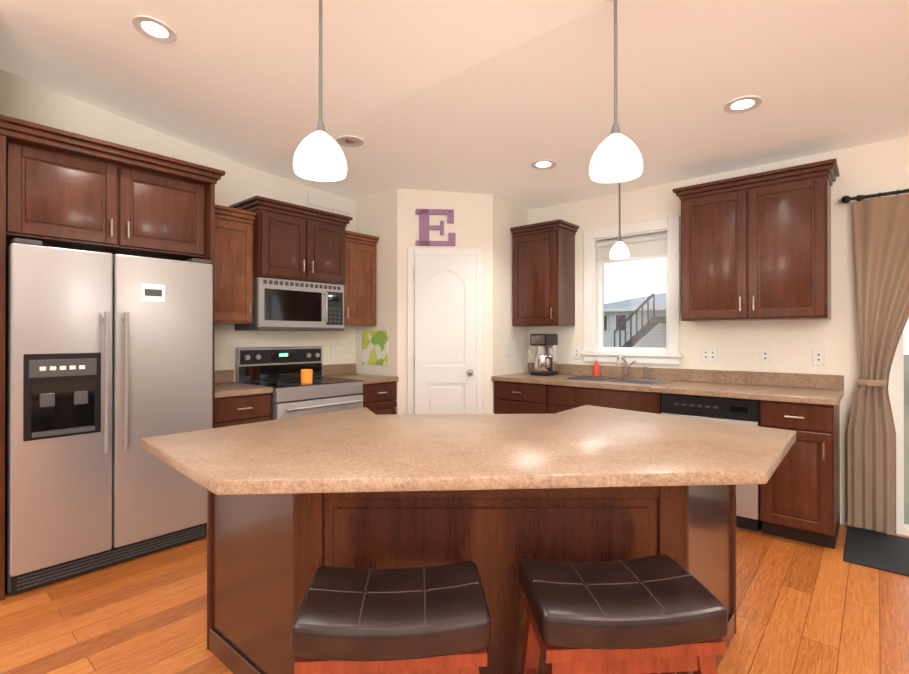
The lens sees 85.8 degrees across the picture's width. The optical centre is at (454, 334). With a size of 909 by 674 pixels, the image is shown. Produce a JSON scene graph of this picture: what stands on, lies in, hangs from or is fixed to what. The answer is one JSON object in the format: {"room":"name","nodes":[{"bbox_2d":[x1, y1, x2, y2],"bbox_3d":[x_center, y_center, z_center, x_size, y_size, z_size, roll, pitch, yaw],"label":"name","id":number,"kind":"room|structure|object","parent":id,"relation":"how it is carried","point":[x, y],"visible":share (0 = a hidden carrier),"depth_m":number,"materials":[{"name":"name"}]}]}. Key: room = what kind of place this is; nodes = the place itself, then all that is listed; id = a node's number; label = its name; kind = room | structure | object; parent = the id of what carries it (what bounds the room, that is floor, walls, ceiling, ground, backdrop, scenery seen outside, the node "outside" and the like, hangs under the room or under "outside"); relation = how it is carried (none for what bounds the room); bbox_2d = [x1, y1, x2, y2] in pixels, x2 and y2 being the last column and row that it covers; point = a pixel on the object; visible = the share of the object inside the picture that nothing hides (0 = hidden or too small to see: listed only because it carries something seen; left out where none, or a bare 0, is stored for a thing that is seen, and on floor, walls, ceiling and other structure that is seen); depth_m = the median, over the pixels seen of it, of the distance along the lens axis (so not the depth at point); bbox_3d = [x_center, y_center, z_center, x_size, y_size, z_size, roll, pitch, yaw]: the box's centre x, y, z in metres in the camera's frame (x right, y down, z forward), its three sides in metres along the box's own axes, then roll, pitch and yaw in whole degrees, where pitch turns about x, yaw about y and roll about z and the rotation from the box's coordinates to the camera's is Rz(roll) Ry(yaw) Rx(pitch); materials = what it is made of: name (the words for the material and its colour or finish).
{"room":"kitchen","nodes":[
{"label":"kitchen","id":0,"kind":"room"},
{"bbox_2d":[0,69,354,382],"bbox_3d":[-3.179,-0.804,2.451,0.150,4.200,9.300,0,0,41],"label":"wall","id":1,"kind":"structure","parent":0,"point":[33,102],"depth_m":3.43,"materials":[{"name":"beige paint"}]},
{"bbox_2d":[215,204,255,323],"bbox_3d":[-1.779,-0.505,3.653,0.374,0.840,0.440,0,0,41],"label":"upper cabinet","id":2,"kind":"object","parent":1,"relation":"attached to","point":[233,265],"visible":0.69,"depth_m":3.60,"materials":[{"name":"brown wood"}]},
{"bbox_2d":[215,324,354,381],"bbox_3d":[-1.530,0.146,4.235,0.007,0.470,1.659,0,0,41],"label":"wall tile","id":3,"kind":"structure","parent":1,"relation":"attached to","point":[229,338],"depth_m":4.26,"materials":[{"name":"beige tile"}]},
{"bbox_2d":[330,344,336,355],"bbox_3d":[-1.152,0.145,4.662,0.006,0.115,0.070,0,0,41],"label":"electrical outlet","id":4,"kind":"object","parent":3,"relation":"attached to","point":[333,349],"visible":0.48,"depth_m":4.64,"materials":[{"name":"white plastic"}]},
{"bbox_2d":[229,196,352,284],"bbox_3d":[-1.345,-0.735,4.096,0.454,0.588,0.886,0,0,41],"label":"upper cabinet","id":5,"kind":"object","parent":1,"relation":"attached to","point":[291,241],"visible":0.94,"depth_m":3.90,"materials":[{"name":"brown wood"}]},
{"bbox_2d":[235,277,343,330],"bbox_3d":[-1.351,-0.236,4.099,0.439,0.403,0.786,0,0,41],"label":"microwave","id":6,"kind":"object","parent":5,"relation":"attached to","point":[286,305],"visible":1,"depth_m":3.93,"materials":[{"name":"grey metal"}]},
{"bbox_2d":[307,191,352,214],"bbox_3d":[-1.170,-1.247,4.649,0.014,0.120,0.510,0,0,41],"label":"air vent","id":7,"kind":"object","parent":1,"relation":"in","point":[326,202],"visible":1,"depth_m":4.63,"materials":[{"name":"white metal"}]},
{"bbox_2d":[343,230,378,325],"bbox_3d":[-0.978,-0.503,4.580,0.374,0.840,0.410,0,0,41],"label":"upper cabinet","id":8,"kind":"object","parent":1,"relation":"attached to","point":[360,282],"visible":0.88,"depth_m":4.48,"materials":[{"name":"brown wood"}]},
{"bbox_2d":[355,189,396,400],"bbox_3d":[-0.723,-0.027,4.702,0.620,2.660,0.100,0,0,41],"label":"wall","id":9,"kind":"structure","parent":0,"point":[375,215],"depth_m":4.59,"materials":[{"name":"beige paint"}]},
{"bbox_2d":[362,331,387,364],"bbox_3d":[-0.756,0.122,4.655,0.370,0.319,0.010,0,0,41],"label":"framed picture","id":10,"kind":"object","parent":9,"relation":"attached to","point":[374,347],"visible":1,"depth_m":4.64},
{"bbox_2d":[397,189,492,413],"bbox_3d":[-0.086,-0.028,4.528,0.877,2.660,0.071,0,0,-4],"label":"wall","id":11,"kind":"structure","parent":0,"point":[471,226],"depth_m":4.50,"materials":[{"name":"beige paint"}]},
{"bbox_2d":[416,209,455,245],"bbox_3d":[-0.173,-0.980,4.475,0.365,0.333,0.022,0,0,-4],"label":"letter sign","id":12,"kind":"object","parent":11,"relation":"attached to","point":[425,227],"visible":1,"depth_m":4.46,"materials":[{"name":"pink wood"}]},
{"bbox_2d":[414,254,475,413],"bbox_3d":[-0.085,0.281,4.430,0.570,2.018,0.115,0,0,-4],"label":"pantry door","id":13,"kind":"structure","parent":11,"relation":"in","point":[445,337],"depth_m":4.45,"materials":[{"name":"white wood"}]},
{"bbox_2d":[408,248,482,413],"bbox_3d":[-0.083,0.255,4.480,0.690,2.095,0.020,0,0,-4],"label":"door frame","id":14,"kind":"structure","parent":11,"relation":"attached to","point":[478,252],"depth_m":4.48,"materials":[{"name":"white wood"}]},
{"bbox_2d":[0,524,908,673],"bbox_3d":[0.283,1.346,-0.547,9.300,0.120,9.300,0,0,41],"label":"floor","id":15,"kind":"structure","parent":0,"point":[804,608],"depth_m":2.24,"materials":[{"name":"brown wood"}]},
{"bbox_2d":[5,238,212,594],"bbox_3d":[-2.090,0.406,2.951,0.778,1.758,0.955,0,0,41],"label":"refrigerator","id":16,"kind":"object","parent":15,"relation":"on","point":[108,361],"visible":0.98,"depth_m":2.63,"materials":[{"name":"grey metal"}]},
{"bbox_2d":[0,114,224,600],"bbox_3d":[-2.110,0.120,2.991,0.738,2.355,1.078,0,0,41],"label":"cabinet","id":17,"kind":"object","parent":15,"relation":"on","point":[59,188],"visible":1,"depth_m":2.71,"materials":[{"name":"brown wood"}]},
{"bbox_2d":[214,393,270,427],"bbox_3d":[-1.676,0.859,3.555,0.654,0.880,0.433,0,0,41],"label":"base cabinet","id":18,"kind":"object","parent":15,"relation":"on","point":[238,410],"visible":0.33,"depth_m":3.36,"materials":[{"name":"brown wood"}]},
{"bbox_2d":[215,370,272,397],"bbox_3d":[-1.684,0.349,3.562,0.635,0.139,0.431,0,0,41],"label":"countertop","id":19,"kind":"structure","parent":18,"relation":"on","point":[226,385],"depth_m":3.51,"materials":[{"name":"stone"}]},
{"bbox_2d":[235,346,362,419],"bbox_3d":[-1.239,0.703,3.994,0.702,1.195,0.787,0,0,41],"label":"range","id":20,"kind":"object","parent":15,"relation":"on","point":[293,396],"visible":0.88,"depth_m":3.96,"materials":[{"name":"grey metal"}]},
{"bbox_2d":[301,369,312,382],"bbox_3d":[-1.174,0.328,3.888,0.092,0.103,0.092,0,0,41],"label":"candle","id":21,"kind":"object","parent":20,"relation":"on","point":[306,375],"visible":1,"depth_m":3.85,"materials":[{"name":"orange wax"}]},
{"bbox_2d":[360,381,396,414],"bbox_3d":[-0.874,0.862,4.482,0.654,0.880,0.415,0,0,41],"label":"base cabinet","id":22,"kind":"object","parent":15,"relation":"on","point":[379,398],"visible":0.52,"depth_m":4.30,"materials":[{"name":"brown wood"}]},
{"bbox_2d":[322,363,398,383],"bbox_3d":[-0.881,0.352,4.491,0.635,0.139,0.413,0,0,41],"label":"countertop","id":23,"kind":"structure","parent":22,"relation":"on","point":[347,371],"depth_m":4.58,"materials":[{"name":"laminate"}]},
{"bbox_2d":[291,561,490,673],"bbox_3d":[-0.154,0.972,1.266,0.484,0.648,0.374,0,0,-4],"label":"stool","id":24,"kind":"object","parent":15,"relation":"on","point":[428,620],"visible":1,"depth_m":1.14,"materials":[{"name":"black leather"}]},
{"bbox_2d":[207,485,736,673],"bbox_3d":[0.101,0.865,2.105,2.253,0.860,1.129,0,0,-4],"label":"kitchen island","id":25,"kind":"object","parent":15,"relation":"on","point":[294,504],"depth_m":1.59,"materials":[{"name":"brown wood"}]},
{"bbox_2d":[140,405,795,500],"bbox_3d":[0.095,0.414,2.036,2.598,0.039,1.370,0,0,-4],"label":"island countertop","id":26,"kind":"structure","parent":25,"relation":"on","point":[358,452],"depth_m":1.63,"materials":[{"name":"beige stone"}]},
{"bbox_2d":[494,381,547,413],"bbox_3d":[0.761,0.862,4.552,0.567,0.880,0.654,0,0,41],"label":"base cabinet","id":27,"kind":"object","parent":15,"relation":"on","point":[518,398],"visible":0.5,"depth_m":4.32,"materials":[{"name":"brown wood"}]},
{"bbox_2d":[548,385,661,413],"bbox_3d":[1.325,0.861,4.064,0.920,0.880,0.654,0,0,41],"label":"base cabinet","id":28,"kind":"object","parent":15,"relation":"on","point":[562,398],"visible":0.12,"depth_m":3.83,"materials":[{"name":"brown wood"}]},
{"bbox_2d":[491,362,843,405],"bbox_3d":[1.499,0.350,3.921,2.515,0.139,0.645,0,0,41],"label":"countertop","id":29,"kind":"structure","parent":28,"relation":"on","point":[820,389],"depth_m":3.65,"materials":[{"name":"stone"}]},
{"bbox_2d":[530,334,557,375],"bbox_3d":[0.859,0.187,4.620,0.213,0.390,0.225,0,0,41],"label":"coffee maker","id":30,"kind":"object","parent":29,"relation":"on","point":[546,359],"visible":1,"depth_m":4.57,"materials":[{"name":"black plastic"}]},
{"bbox_2d":[593,356,599,375],"bbox_3d":[1.284,0.286,4.430,0.056,0.178,0.064,0,0,41],"label":"soap bottle","id":31,"kind":"object","parent":29,"relation":"on","point":[596,369],"visible":1,"depth_m":4.41,"materials":[{"name":"red plastic"}]},
{"bbox_2d":[557,375,675,393],"bbox_3d":[1.327,0.450,4.067,0.836,0.151,0.476,0,0,41],"label":"sink","id":32,"kind":"object","parent":29,"relation":"in","point":[649,382],"visible":0.33,"depth_m":4.14,"materials":[{"name":"silver metal"}]},
{"bbox_2d":[616,356,647,378],"bbox_3d":[1.498,0.276,4.146,0.219,0.196,0.241,0,0,41],"label":"faucet","id":33,"kind":"object","parent":29,"relation":"on","point":[626,367],"visible":0.98,"depth_m":4.22,"materials":[{"name":"silver metal"}]},
{"bbox_2d":[518,554,727,673],"bbox_3d":[0.424,0.972,1.308,0.484,0.648,0.374,0,0,-4],"label":"stool","id":34,"kind":"object","parent":15,"relation":"on","point":[661,614],"visible":1,"depth_m":1.19,"materials":[{"name":"black leather"}]},
{"bbox_2d":[661,393,761,530],"bbox_3d":[1.920,0.862,3.573,0.604,0.875,0.620,0,0,41],"label":"dishwasher","id":35,"kind":"object","parent":15,"relation":"on","point":[736,410],"visible":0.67,"depth_m":3.26,"materials":[{"name":"grey"}]},
{"bbox_2d":[760,400,839,548],"bbox_3d":[2.287,0.858,3.233,0.378,0.880,0.654,0,0,41],"label":"base cabinet","id":36,"kind":"object","parent":15,"relation":"on","point":[800,495],"visible":0.88,"depth_m":3.00,"materials":[{"name":"brown wood"}]},
{"bbox_2d":[843,526,908,575],"bbox_3d":[2.935,1.290,2.614,1.320,0.012,0.650,0,0,41],"label":"doormat","id":37,"kind":"object","parent":15,"relation":"on","point":[878,550],"visible":0.91,"depth_m":2.91,"materials":[{"name":"black rubber"}]},
{"bbox_2d":[0,0,908,210],"bbox_3d":[0.283,-1.808,-0.537,9.300,1.064,9.300,0,0,41],"label":"ceiling","id":38,"kind":"structure","parent":0,"point":[497,98],"depth_m":2.71,"materials":[{"name":"beige paint"}]},
{"bbox_2d":[132,15,176,43],"bbox_3d":[-1.490,-1.518,2.434,0.190,0.012,0.190,0,-7,41],"label":"recessed light","id":39,"kind":"object","parent":38,"relation":"in","point":[159,30],"visible":1,"depth_m":2.43,"materials":[{"name":"white"}]},
{"bbox_2d":[293,0,346,181],"bbox_3d":[-0.533,-1.065,1.946,0.210,0.852,0.210,0,0,41],"label":"pendant light","id":40,"kind":"object","parent":38,"relation":"hanging from","point":[319,155],"visible":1,"depth_m":1.89,"materials":[{"name":"white glass"}]},
{"bbox_2d":[336,135,363,146],"bbox_3d":[-0.740,-1.371,3.469,0.190,0.016,0.190,0,0,41],"label":"recessed light","id":41,"kind":"object","parent":38,"relation":"in","point":[349,141],"visible":1,"depth_m":3.46,"materials":[{"name":"white"}]},
{"bbox_2d":[531,159,555,169],"bbox_3d":[0.686,-1.314,3.773,0.190,0.012,0.190,0,-3,41],"label":"recessed light","id":42,"kind":"object","parent":38,"relation":"in","point":[542,164],"visible":0.98,"depth_m":3.77,"materials":[{"name":"white"}]},
{"bbox_2d":[589,0,642,182],"bbox_3d":[0.654,-1.020,1.985,0.210,0.749,0.210,0,0,41],"label":"pendant light","id":43,"kind":"object","parent":38,"relation":"hanging from","point":[617,156],"visible":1,"depth_m":1.93,"materials":[{"name":"white glass"}]},
{"bbox_2d":[609,182,629,258],"bbox_3d":[1.321,-0.953,3.916,0.156,0.675,0.156,0,0,41],"label":"light","id":44,"kind":"object","parent":38,"relation":"hanging from","point":[619,249],"visible":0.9,"depth_m":3.88,"materials":[{"name":"white glass"}]},
{"bbox_2d":[724,95,761,113],"bbox_3d":[1.654,-1.322,2.810,0.190,0.012,0.190,0,-3,41],"label":"recessed light","id":45,"kind":"object","parent":38,"relation":"in","point":[742,104],"visible":0.94,"depth_m":2.81,"materials":[{"name":"white"}]},
{"bbox_2d":[493,195,528,413],"bbox_3d":[0.518,-0.027,4.792,0.100,2.660,0.620,0,0,41],"label":"wall","id":46,"kind":"structure","parent":0,"point":[507,215],"depth_m":4.68,"materials":[{"name":"beige paint"}]},
{"bbox_2d":[507,343,511,355],"bbox_3d":[0.527,0.143,4.718,0.006,0.120,0.080,0,0,41],"label":"light switch","id":47,"kind":"object","parent":46,"relation":"attached to","point":[509,349],"visible":1,"depth_m":4.72,"materials":[{"name":"white plastic"}]},
{"bbox_2d":[529,136,908,530],"bbox_3d":[3.331,-0.803,2.872,9.150,4.200,0.150,0,0,41],"label":"wall","id":48,"kind":"structure","parent":0,"point":[876,168],"depth_m":3.56,"materials":[{"name":"beige paint"}]},
{"bbox_2d":[510,219,578,326],"bbox_3d":[0.855,-0.555,4.660,0.541,0.945,0.374,0,0,41],"label":"upper cabinet","id":49,"kind":"object","parent":48,"relation":"attached to","point":[543,273],"visible":0.98,"depth_m":4.54,"materials":[{"name":"brown wood"}]},
{"bbox_2d":[573,347,579,358],"bbox_3d":[1.159,0.173,4.638,0.070,0.116,0.010,0,0,41],"label":"electrical outlet","id":50,"kind":"object","parent":48,"relation":"attached to","point":[576,350],"depth_m":4.64,"materials":[{"name":"white plastic"}]},
{"bbox_2d":[581,216,682,364],"bbox_3d":[1.579,-0.363,4.361,0.890,1.230,0.183,0,0,41],"label":"window","id":51,"kind":"structure","parent":48,"relation":"in","point":[656,244],"depth_m":4.32,"materials":[{"name":"white wood"}]},
{"bbox_2d":[701,347,717,361],"bbox_3d":[2.026,0.160,3.890,0.120,0.116,0.010,0,0,41],"label":"electrical outlet","id":52,"kind":"object","parent":48,"relation":"attached to","point":[709,354],"depth_m":3.89,"materials":[{"name":"white plastic"}]},
{"bbox_2d":[673,158,839,321],"bbox_3d":[2.151,-0.608,3.540,0.986,1.005,0.374,0,0,41],"label":"upper cabinet","id":53,"kind":"object","parent":48,"relation":"attached to","point":[756,247],"visible":1,"depth_m":3.38,"materials":[{"name":"brown wood"}]},
{"bbox_2d":[760,348,770,363],"bbox_3d":[2.313,0.159,3.641,0.070,0.116,0.010,0,0,41],"label":"electrical outlet","id":54,"kind":"object","parent":48,"relation":"attached to","point":[765,353],"depth_m":3.64,"materials":[{"name":"white plastic"}]},
{"bbox_2d":[813,349,824,365],"bbox_3d":[2.555,0.159,3.432,0.070,0.116,0.010,0,0,41],"label":"electrical outlet","id":55,"kind":"object","parent":48,"relation":"attached to","point":[818,354],"depth_m":3.43,"materials":[{"name":"white plastic"}]},
{"bbox_2d":[841,189,908,203],"bbox_3d":[3.450,-0.904,2.591,2.202,0.070,0.122,0,0,41],"label":"curtain rod","id":56,"kind":"object","parent":48,"relation":"attached to","point":[846,199],"visible":0.96,"depth_m":3.18,"materials":[{"name":"black metal"}]},
{"bbox_2d":[847,194,908,533],"bbox_3d":[2.872,0.194,3.041,0.670,2.148,0.148,0,0,41],"label":"curtain","id":57,"kind":"object","parent":56,"relation":"hanging from","point":[881,228],"visible":1,"depth_m":3.16,"materials":[{"name":"fabric"}]},
{"bbox_2d":[881,320,908,535],"bbox_3d":[3.573,0.231,2.621,2.000,2.130,0.130,0,0,41],"label":"sliding door","id":58,"kind":"structure","parent":48,"relation":"in","point":[896,389],"depth_m":3.19,"materials":[{"name":"white"}]},
{"label":"outside","id":59,"kind":"structure","parent":0,"visible":0},
{"bbox_2d":[904,355,908,524],"bbox_3d":[19.490,1.927,28.557,60.000,0.100,59.840,0,0,41],"label":"ground","id":60,"kind":"structure","parent":59,"point":[906,446],"depth_m":8.38,"materials":[{"name":"grey"}]},
{"bbox_2d":[604,292,665,347],"bbox_3d":[10.645,-0.549,20.242,11.100,4.800,10.800,0,0,41],"label":"house","id":61,"kind":"structure","parent":60,"relation":"on","point":[648,317],"depth_m":18.11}
]}

